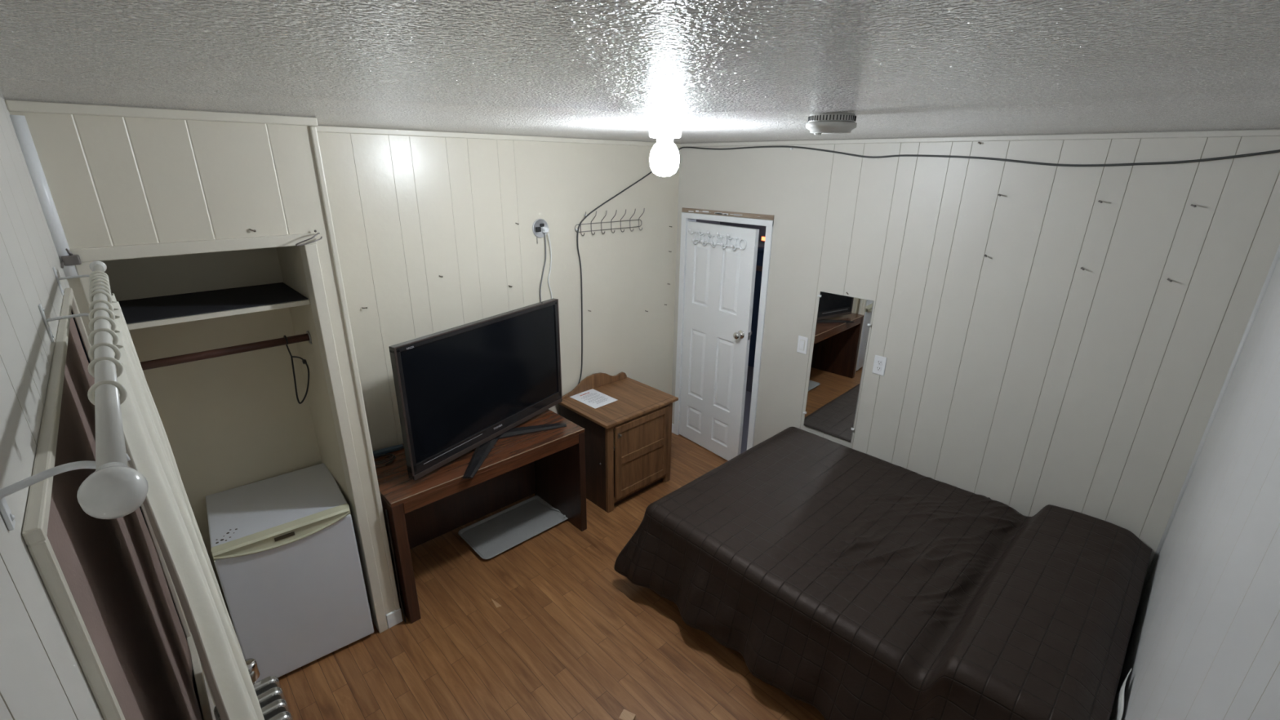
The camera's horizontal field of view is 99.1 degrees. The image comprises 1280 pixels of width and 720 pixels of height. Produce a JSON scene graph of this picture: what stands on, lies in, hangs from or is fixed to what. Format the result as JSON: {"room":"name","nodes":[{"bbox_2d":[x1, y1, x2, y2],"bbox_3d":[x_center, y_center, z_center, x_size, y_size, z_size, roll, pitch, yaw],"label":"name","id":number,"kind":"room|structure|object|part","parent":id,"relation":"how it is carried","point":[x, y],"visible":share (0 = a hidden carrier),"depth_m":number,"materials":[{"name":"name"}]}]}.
{"room":"bedroom","nodes":[
{"label":"bedroom","id":0,"kind":"room"},
{"bbox_2d":[0,97,215,719],"bbox_3d":[-0.916,0.745,1.056,0.020,2.440,2.657,-17,26,-41],"label":"wall","id":1,"kind":"structure","parent":0,"point":[42,677],"depth_m":0.66,"materials":[{"name":"white paint"}]},
{"bbox_2d":[0,260,148,530],"bbox_3d":[-1.039,-0.054,1.016,0.108,0.097,1.648,-17,26,-41],"label":"curtain rod","id":2,"kind":"object","parent":1,"relation":"attached to","point":[115,490],"visible":0.89,"depth_m":0.53,"materials":[{"name":"white"}]},
{"bbox_2d":[88,271,245,662],"bbox_3d":[-1.305,0.451,1.561,0.071,1.383,0.366,-17,26,-41],"label":"curtain","id":3,"kind":"object","parent":2,"relation":"hanging from","point":[121,323],"visible":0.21,"depth_m":1.39,"materials":[{"name":"beige fabric"}]},
{"bbox_2d":[87,299,264,719],"bbox_3d":[-0.901,0.593,1.167,0.081,1.391,0.681,-17,26,-41],"label":"curtain","id":4,"kind":"object","parent":2,"relation":"hanging from","point":[228,677],"visible":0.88,"depth_m":0.95,"materials":[{"name":"beige fabric"}]},
{"bbox_2d":[21,288,213,719],"bbox_3d":[-1.166,0.610,1.282,0.072,1.325,1.523,-17,26,-41],"label":"window","id":5,"kind":"structure","parent":1,"relation":"in","point":[34,531],"depth_m":0.64,"materials":[{"name":"beige paint"}]},
{"bbox_2d":[46,312,202,719],"bbox_3d":[-1.158,0.607,1.290,0.012,1.291,1.487,-17,26,-41],"label":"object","id":6,"kind":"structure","parent":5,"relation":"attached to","point":[112,570],"depth_m":1.03,"materials":[{"name":"brown fabric"}]},
{"bbox_2d":[8,111,395,706],"bbox_3d":[-1.549,0.318,2.225,0.775,2.440,0.020,-17,26,-41],"label":"wall","id":7,"kind":"structure","parent":0,"point":[111,180],"depth_m":1.87,"materials":[{"name":"beige paint"}]},
{"bbox_2d":[9,115,78,276],"bbox_3d":[-1.800,-0.482,1.649,0.038,0.470,0.038,-17,26,-41],"label":"trim","id":8,"kind":"structure","parent":7,"relation":"attached to","point":[20,123],"depth_m":1.63,"materials":[{"name":"white paint"}]},
{"bbox_2d":[4,99,317,126],"bbox_3d":[-1.514,-0.813,1.811,0.795,0.030,0.022,-17,26,-41],"label":"trim","id":9,"kind":"structure","parent":7,"relation":"attached to","point":[12,105],"depth_m":1.75,"materials":[{"name":"beige paint"}]},
{"bbox_2d":[309,125,399,610],"bbox_3d":[-1.260,0.245,2.481,0.022,2.410,0.026,-17,26,-41],"label":"trim","id":10,"kind":"structure","parent":7,"relation":"attached to","point":[313,132],"depth_m":2.37,"materials":[{"name":"beige paint"}]},
{"bbox_2d":[386,608,402,628],"bbox_3d":[-1.283,1.348,2.851,0.074,0.085,0.014,-17,26,-41],"label":"baseboard","id":11,"kind":"structure","parent":7,"relation":"attached to","point":[394,617],"depth_m":2.84,"materials":[{"name":"white paint"}]},
{"bbox_2d":[276,245,373,620],"bbox_3d":[-1.513,0.167,2.646,0.087,2.440,0.467,-17,26,-41],"label":"wall","id":12,"kind":"structure","parent":0,"point":[290,258],"depth_m":2.56,"materials":[{"name":"paint"}]},
{"bbox_2d":[102,132,679,626],"bbox_3d":[-0.960,-0.117,3.458,3.430,2.440,0.020,-17,26,-41],"label":"wall","id":13,"kind":"structure","parent":0,"point":[407,212],"depth_m":3.02,"materials":[{"name":"beige paint"}]},
{"bbox_2d":[116,282,310,329],"bbox_3d":[-1.781,-0.229,2.236,0.654,0.024,0.454,-17,26,-41],"label":"closet shelf","id":14,"kind":"object","parent":13,"relation":"attached to","point":[138,313],"visible":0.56,"depth_m":2.20,"materials":[{"name":"beige paint"}]},
{"bbox_2d":[315,125,681,147],"bbox_3d":[-0.650,-1.334,3.289,2.655,0.028,0.022,-17,26,-41],"label":"trim","id":15,"kind":"structure","parent":13,"relation":"attached to","point":[319,128],"depth_m":3.02,"materials":[{"name":"beige paint"}]},
{"bbox_2d":[532,218,549,244],"bbox_3d":[-0.626,-0.823,3.489,0.120,0.155,0.039,-17,26,-41],"label":"box","id":16,"kind":"object","parent":13,"relation":"attached to","point":[540,226],"visible":1,"depth_m":3.48,"materials":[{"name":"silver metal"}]},
{"bbox_2d":[535,223,544,231],"bbox_3d":[-0.637,-0.844,3.481,0.063,0.050,0.018,-17,26,-41],"label":"receptacle","id":17,"kind":"object","parent":16,"relation":"attached to","point":[539,227],"depth_m":3.48,"materials":[{"name":"white"}]},
{"bbox_2d":[539,232,546,302],"bbox_3d":[-0.664,-0.439,3.558,0.033,0.751,0.209,8,21,19],"label":"power cord","id":18,"kind":"object","parent":16,"relation":"hanging from","point":[544,233],"visible":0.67,"depth_m":3.58,"materials":[{"name":"grey plastic"}]},
{"bbox_2d":[547,233,552,298],"bbox_3d":[-0.621,-0.437,3.589,0.028,0.765,0.195,7,21,16],"label":"power cord","id":19,"kind":"object","parent":16,"relation":"hanging from","point":[548,233],"visible":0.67,"depth_m":3.61,"materials":[{"name":"white plastic"}]},
{"bbox_2d":[574,208,644,235],"bbox_3d":[-0.197,-0.978,3.855,0.624,0.161,0.049,-17,26,-41],"label":"hook rack","id":20,"kind":"object","parent":13,"relation":"attached to","point":[638,220],"visible":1,"depth_m":3.86,"materials":[{"name":"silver metal"}]},
{"bbox_3d":[-0.212,-0.956,3.880,0.624,0.054,0.005,-17,26,-41],"label":"frame","id":21,"kind":"part","parent":20,"relation":"part of","materials":[{"name":"brown metal"}]},
{"bbox_3d":[-0.370,-0.984,3.708,0.014,0.014,0.012,-17,26,-41],"label":"clip","id":22,"kind":"object","parent":13,"relation":"attached to","visible":0},
{"bbox_2d":[576,146,1279,385],"bbox_3d":[0.996,-0.291,3.010,1.089,1.721,3.179,-17,26,-41],"label":"cable","id":23,"kind":"object","parent":22,"relation":"attached to","point":[797,147],"visible":0.91,"depth_m":2.90,"materials":[{"name":"grey plastic"}]},
{"bbox_2d":[233,432,825,719],"bbox_3d":[0.134,1.451,2.780,3.470,0.030,3.240,-17,26,-41],"label":"floor","id":24,"kind":"structure","parent":0,"point":[571,637],"depth_m":2.72,"materials":[{"name":"laminate"}]},
{"bbox_2d":[213,657,293,719],"bbox_3d":[-1.084,1.465,1.686,0.183,0.654,0.901,-17,26,-41],"label":"radiator","id":25,"kind":"object","parent":24,"relation":"on","point":[273,703],"visible":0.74,"depth_m":1.83,"materials":[{"name":"silver metal"}]},
{"bbox_2d":[205,462,373,682],"bbox_3d":[-1.709,1.031,2.691,0.516,0.779,0.542,-15,25,-37],"label":"mini fridge","id":26,"kind":"object","parent":24,"relation":"on","point":[284,549],"visible":0.97,"depth_m":2.50,"materials":[{"name":"white metal"}]},
{"bbox_3d":[-1.553,0.767,2.396,0.516,0.080,0.058,-15,25,-37],"label":"handle","id":27,"kind":"part","parent":26,"relation":"part of","materials":[{"name":"beige plastic"}]},
{"bbox_2d":[385,509,406,622],"bbox_3d":[-1.234,1.054,2.757,0.010,0.699,0.029,-13,24,-34],"label":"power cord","id":28,"kind":"object","parent":24,"relation":"on","point":[405,621],"visible":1,"depth_m":2.74,"materials":[{"name":"black rubber"}]},
{"bbox_2d":[373,408,586,623],"bbox_3d":[-0.963,0.836,3.315,1.181,0.743,0.562,-17,26,-41],"label":"desk","id":29,"kind":"object","parent":24,"relation":"on","point":[549,464],"visible":0.71,"depth_m":3.32,"materials":[{"name":"red wood"}]},
{"bbox_2d":[373,453,395,465],"bbox_3d":[-1.408,0.542,2.982,0.139,0.021,0.103,-17,26,-41],"label":"coiled cord","id":30,"kind":"object","parent":29,"relation":"on","point":[383,455],"visible":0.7,"depth_m":2.98,"materials":[{"name":"black plastic"}]},
{"bbox_2d":[373,444,403,456],"bbox_3d":[-1.425,0.510,3.079,0.170,0.019,0.038,-13,24,-33],"label":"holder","id":31,"kind":"object","parent":29,"relation":"on","point":[391,449],"visible":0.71,"depth_m":3.07,"materials":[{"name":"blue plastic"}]},
{"bbox_3d":[-1.371,0.973,2.953,0.054,0.720,0.557,-17,26,-41],"label":"panel","id":32,"kind":"part","parent":29,"relation":"part of","materials":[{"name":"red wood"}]},
{"bbox_3d":[-1.141,0.759,3.491,1.073,0.674,0.018,-17,26,-41],"label":"panel","id":33,"kind":"part","parent":29,"relation":"part of","materials":[{"name":"brown wood"}]},
{"bbox_2d":[388,297,566,480],"bbox_3d":[-0.780,0.135,3.086,0.346,0.734,1.178,12,23,29],"label":"television","id":34,"kind":"object","parent":29,"relation":"on","point":[463,388],"visible":1,"depth_m":3.01,"materials":[{"name":"black plastic"}]},
{"bbox_3d":[-0.556,0.720,3.684,0.044,0.720,0.557,-17,26,-41],"label":"panel","id":35,"kind":"part","parent":29,"relation":"part of","materials":[{"name":"brown wood"}]},
{"bbox_2d":[491,598,502,608],"bbox_3d":[-0.800,1.339,3.014,0.027,0.001,0.094,-17,26,-41],"label":"wood splinter","id":36,"kind":"object","parent":24,"relation":"on","point":[497,605],"visible":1,"depth_m":3.00,"materials":[{"name":"beige wood"}]},
{"bbox_2d":[457,495,567,559],"bbox_3d":[-0.831,1.096,3.634,0.650,0.032,0.380,-17,26,-41],"label":"mat","id":37,"kind":"object","parent":24,"relation":"on","point":[492,535],"visible":0.95,"depth_m":3.62,"materials":[{"name":"grey fabric"}]},
{"bbox_2d":[558,372,678,512],"bbox_3d":[-0.156,0.554,4.036,0.685,0.804,0.579,-17,26,-41],"label":"table","id":38,"kind":"object","parent":24,"relation":"on","point":[640,417],"visible":0.95,"depth_m":3.85,"materials":[{"name":"brown wood"}]},
{"bbox_3d":[-0.402,0.680,3.879,0.018,0.668,0.510,-17,26,-41],"label":"panel","id":39,"kind":"part","parent":38,"relation":"part of","materials":[{"name":"brown wood"}]},
{"bbox_2d":[569,388,617,408],"bbox_3d":[-0.335,0.277,3.943,0.284,0.003,0.218,19,27,41],"label":"paper sheet","id":40,"kind":"object","parent":38,"relation":"on","point":[592,397],"visible":1,"depth_m":3.94,"materials":[{"name":"white paper"}]},
{"bbox_2d":[561,372,626,399],"bbox_3d":[-0.345,0.158,4.110,0.653,0.114,0.018,-17,26,-41],"label":"backsplash","id":41,"kind":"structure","parent":38,"relation":"attached to","point":[597,380],"depth_m":4.10,"materials":[{"name":"brown wood"}]},
{"bbox_3d":[-0.185,0.891,4.177,0.588,0.075,0.509,-17,26,-41],"label":"board","id":42,"kind":"part","parent":38,"relation":"part of","materials":[{"name":"brown wood"}]},
{"bbox_3d":[0.001,0.679,3.895,0.625,0.668,0.022,-17,26,-41],"label":"frame","id":43,"kind":"part","parent":38,"relation":"part of","materials":[{"name":"brown wood"}]},
{"bbox_3d":[0.020,0.652,3.873,0.511,0.557,0.018,-17,26,-41],"label":"cabinet door","id":44,"kind":"part","parent":38,"relation":"part of","materials":[{"name":"brown wood"}]},
{"bbox_2d":[618,709,635,719],"bbox_3d":[-0.055,1.561,2.372,0.060,0.035,0.048,10,22,25],"label":"wooden block","id":45,"kind":"object","parent":24,"relation":"on","point":[625,714],"visible":1,"depth_m":2.37,"materials":[{"name":"beige wood"}]},
{"bbox_2d":[1109,668,1132,719],"bbox_3d":[1.250,1.064,2.859,1.466,0.670,1.952,-17,26,-41],"label":"bed","id":46,"kind":"object","parent":24,"relation":"on","point":[1117,712],"visible":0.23,"depth_m":1.83,"materials":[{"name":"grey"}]},
{"bbox_2d":[613,426,1151,719],"bbox_3d":[1.146,1.007,2.852,1.650,0.574,2.074,-17,26,-41],"label":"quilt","id":47,"kind":"object","parent":46,"relation":"on","point":[854,584],"visible":1,"depth_m":2.45,"materials":[{"name":"brown fabric"}]},
{"bbox_2d":[0,0,1279,143],"bbox_3d":[0.162,-0.874,1.946,3.530,0.030,3.300,-17,26,-41],"label":"ceiling","id":48,"kind":"structure","parent":0,"point":[725,70],"depth_m":0.86,"materials":[{"name":"white paint"}]},
{"bbox_2d":[644,122,685,176],"bbox_3d":[0.100,-0.845,2.203,0.160,0.198,0.160,-17,26,-41],"label":"ceiling lamp","id":49,"kind":"object","parent":48,"relation":"attached to","point":[664,154],"visible":1,"depth_m":2.16,"materials":[{"name":"white glass"}]},
{"bbox_3d":[0.100,-0.813,2.214,0.122,0.132,0.122,-17,26,-41],"label":"bulb","id":50,"kind":"part","parent":49,"relation":"part of","materials":[{"name":"white glass"}]},
{"bbox_2d":[656,137,673,142],"bbox_3d":[0.100,-0.884,2.189,0.068,0.016,0.068,-17,26,-41],"label":"socket","id":51,"kind":"object","parent":49,"relation":"attached to","point":[658,140],"depth_m":2.16,"materials":[{"name":"white plastic"}]},
{"bbox_2d":[805,112,857,134],"bbox_3d":[0.593,-0.730,1.693,0.150,0.058,0.150,-17,26,-41],"label":"smoke detector","id":52,"kind":"object","parent":48,"relation":"attached to","point":[820,123],"visible":1,"depth_m":1.64,"materials":[{"name":"white plastic"}]},
{"bbox_2d":[671,136,1279,579],"bbox_3d":[1.658,-0.318,4.121,1.320,2.490,3.820,-17,26,-41],"label":"wall","id":53,"kind":"structure","parent":0,"point":[1022,377],"depth_m":2.81,"materials":[{"name":"beige paint"}]},
{"bbox_2d":[679,221,759,460],"bbox_3d":[0.590,-0.122,4.346,0.173,1.860,0.706,-14,25,-36],"label":"door","id":54,"kind":"structure","parent":53,"relation":"in","point":[720,282],"depth_m":4.29,"materials":[{"name":"white paint"}]},
{"bbox_2d":[687,228,746,250],"bbox_3d":[0.558,-0.890,4.033,0.061,0.118,0.556,-14,25,-36],"label":"hook rack","id":55,"kind":"object","parent":54,"relation":"attached to","point":[707,233],"visible":1,"depth_m":4.04,"materials":[{"name":"white metal"}]},
{"bbox_3d":[0.728,-0.183,4.053,0.069,0.066,0.066,-14,25,-36],"label":"knob","id":56,"kind":"part","parent":54,"relation":"part of","materials":[{"name":"silver metal"}]},
{"bbox_2d":[673,212,773,449],"bbox_3d":[0.648,-0.156,4.362,0.124,1.938,0.839,-17,26,-41],"label":"door frame","id":57,"kind":"structure","parent":53,"relation":"attached to","point":[686,216],"depth_m":4.18,"materials":[{"name":"white paint"}]},
{"bbox_2d":[681,207,773,220],"bbox_3d":[0.620,-1.073,3.994,0.012,0.032,0.839,-17,26,-41],"label":"trim","id":58,"kind":"structure","parent":53,"relation":"attached to","point":[683,210],"depth_m":3.96,"materials":[{"name":"brown wood"}]},
{"bbox_2d":[747,247,764,367],"bbox_3d":[1.211,-0.505,5.496,0.054,1.244,0.760,-17,26,-41],"label":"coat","id":59,"kind":"object","parent":53,"relation":"hanging from","point":[760,250],"visible":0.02,"depth_m":5.51,"materials":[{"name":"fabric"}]},
{"bbox_2d":[760,235,765,242],"bbox_3d":[1.223,-1.171,5.276,0.023,0.065,0.130,-17,26,-41],"label":"lamp","id":60,"kind":"object","parent":53,"relation":"attached to","point":[762,237],"visible":0.41,"depth_m":5.29,"materials":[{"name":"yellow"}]},
{"bbox_2d":[796,335,808,354],"bbox_3d":[1.121,-0.103,3.771,0.010,0.120,0.074,-17,26,-41],"label":"light switch","id":61,"kind":"object","parent":53,"relation":"attached to","point":[802,341],"visible":1,"depth_m":3.77,"materials":[{"name":"white plastic"}]},
{"bbox_2d":[802,291,873,442],"bbox_3d":[1.294,0.054,3.616,0.021,0.973,0.374,-18,27,-42],"label":"wall mirror","id":62,"kind":"object","parent":53,"relation":"attached to","point":[843,324],"visible":1,"depth_m":3.60,"materials":[{"name":"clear mirror"}]},
{"bbox_2d":[872,355,886,375],"bbox_3d":[1.493,0.034,3.404,0.009,0.120,0.074,-17,26,-41],"label":"wall outlet","id":63,"kind":"object","parent":53,"relation":"attached to","point":[879,364],"visible":1,"depth_m":3.40,"materials":[{"name":"white plastic"}]},
{"bbox_2d":[875,365,881,371],"bbox_3d":[1.491,0.053,3.409,0.003,0.030,0.034,-17,26,-41],"label":"receptacle","id":64,"kind":"object","parent":63,"relation":"attached to","point":[878,368],"depth_m":3.41,"materials":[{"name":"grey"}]},
{"bbox_2d":[876,360,882,364],"bbox_3d":[1.492,0.015,3.396,0.003,0.030,0.034,-17,26,-41],"label":"receptacle","id":65,"kind":"object","parent":63,"relation":"attached to","point":[878,362],"depth_m":3.39,"materials":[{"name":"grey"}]},
{"bbox_2d":[680,128,1279,146],"bbox_3d":[1.399,-1.231,3.065,0.020,0.024,3.200,-17,26,-41],"label":"trim","id":66,"kind":"structure","parent":53,"relation":"attached to","point":[1266,132],"depth_m":2.60,"materials":[{"name":"beige paint"}]},
{"bbox_2d":[1113,257,1279,719],"bbox_3d":[1.256,0.695,1.268,3.430,2.440,0.020,-17,26,-41],"label":"wall","id":67,"kind":"structure","parent":0,"point":[1204,643],"depth_m":1.23,"materials":[{"name":"grey paint"}]},
{"bbox_2d":[1137,244,1279,605],"bbox_3d":[2.491,0.307,2.391,0.022,2.440,0.021,-17,26,-41],"label":"trim","id":68,"kind":"structure","parent":67,"relation":"attached to","point":[1277,256],"depth_m":2.36,"materials":[{"name":"grey paint"}]},
{"bbox_3d":[-2.010,0.334,2.165,0.020,2.440,0.522,-17,26,-41],"label":"wall","id":69,"kind":"structure","parent":0,"visible":0},
{"bbox_2d":[140,330,311,370],"bbox_3d":[-1.727,-0.030,2.244,0.657,0.058,0.055,-17,26,-41],"label":"closet rod","id":70,"kind":"object","parent":69,"relation":"attached to","point":[170,361],"visible":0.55,"depth_m":2.24,"materials":[{"name":"red wood"}]},
{"bbox_2d":[283,335,309,404],"bbox_3d":[-1.536,0.041,2.462,0.067,0.331,0.053,-17,26,-41],"label":"wire hanger","id":71,"kind":"object","parent":70,"relation":"hanging from","point":[304,361],"visible":0.96,"depth_m":2.46,"materials":[{"name":"black metal"}]},
{"bbox_2d":[306,330,311,344],"bbox_3d":[-1.491,-0.103,2.456,0.006,0.058,0.055,-17,26,-41],"label":"rod bracket","id":72,"kind":"object","parent":70,"relation":"on","point":[308,339],"depth_m":2.44,"materials":[{"name":"silver metal"}]},
{"bbox_3d":[-1.585,0.384,2.269,0.710,2.285,0.054,-17,26,-41],"label":"wall","id":73,"kind":"structure","parent":0,"visible":0},
{"bbox_2d":[61,248,81,268],"bbox_3d":[-1.763,-0.315,1.685,0.044,0.052,0.099,-17,26,-41],"label":"bracket","id":74,"kind":"object","parent":73,"relation":"attached to","point":[72,260],"visible":1,"depth_m":1.70,"materials":[{"name":"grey metal"}]},
{"bbox_2d":[69,232,387,633],"bbox_3d":[-1.577,0.515,2.301,0.694,2.017,0.090,-17,26,-41],"label":"trim","id":75,"kind":"structure","parent":73,"relation":"attached to","point":[309,254],"depth_m":2.26,"materials":[{"name":"beige paint"}]},
{"bbox_2d":[295,230,322,245],"bbox_3d":[-1.279,-0.474,2.120,0.038,0.052,0.116,7,21,17],"label":"bracket","id":76,"kind":"object","parent":73,"relation":"attached to","point":[315,231],"visible":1,"depth_m":2.11,"materials":[{"name":"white metal"}]}
]}

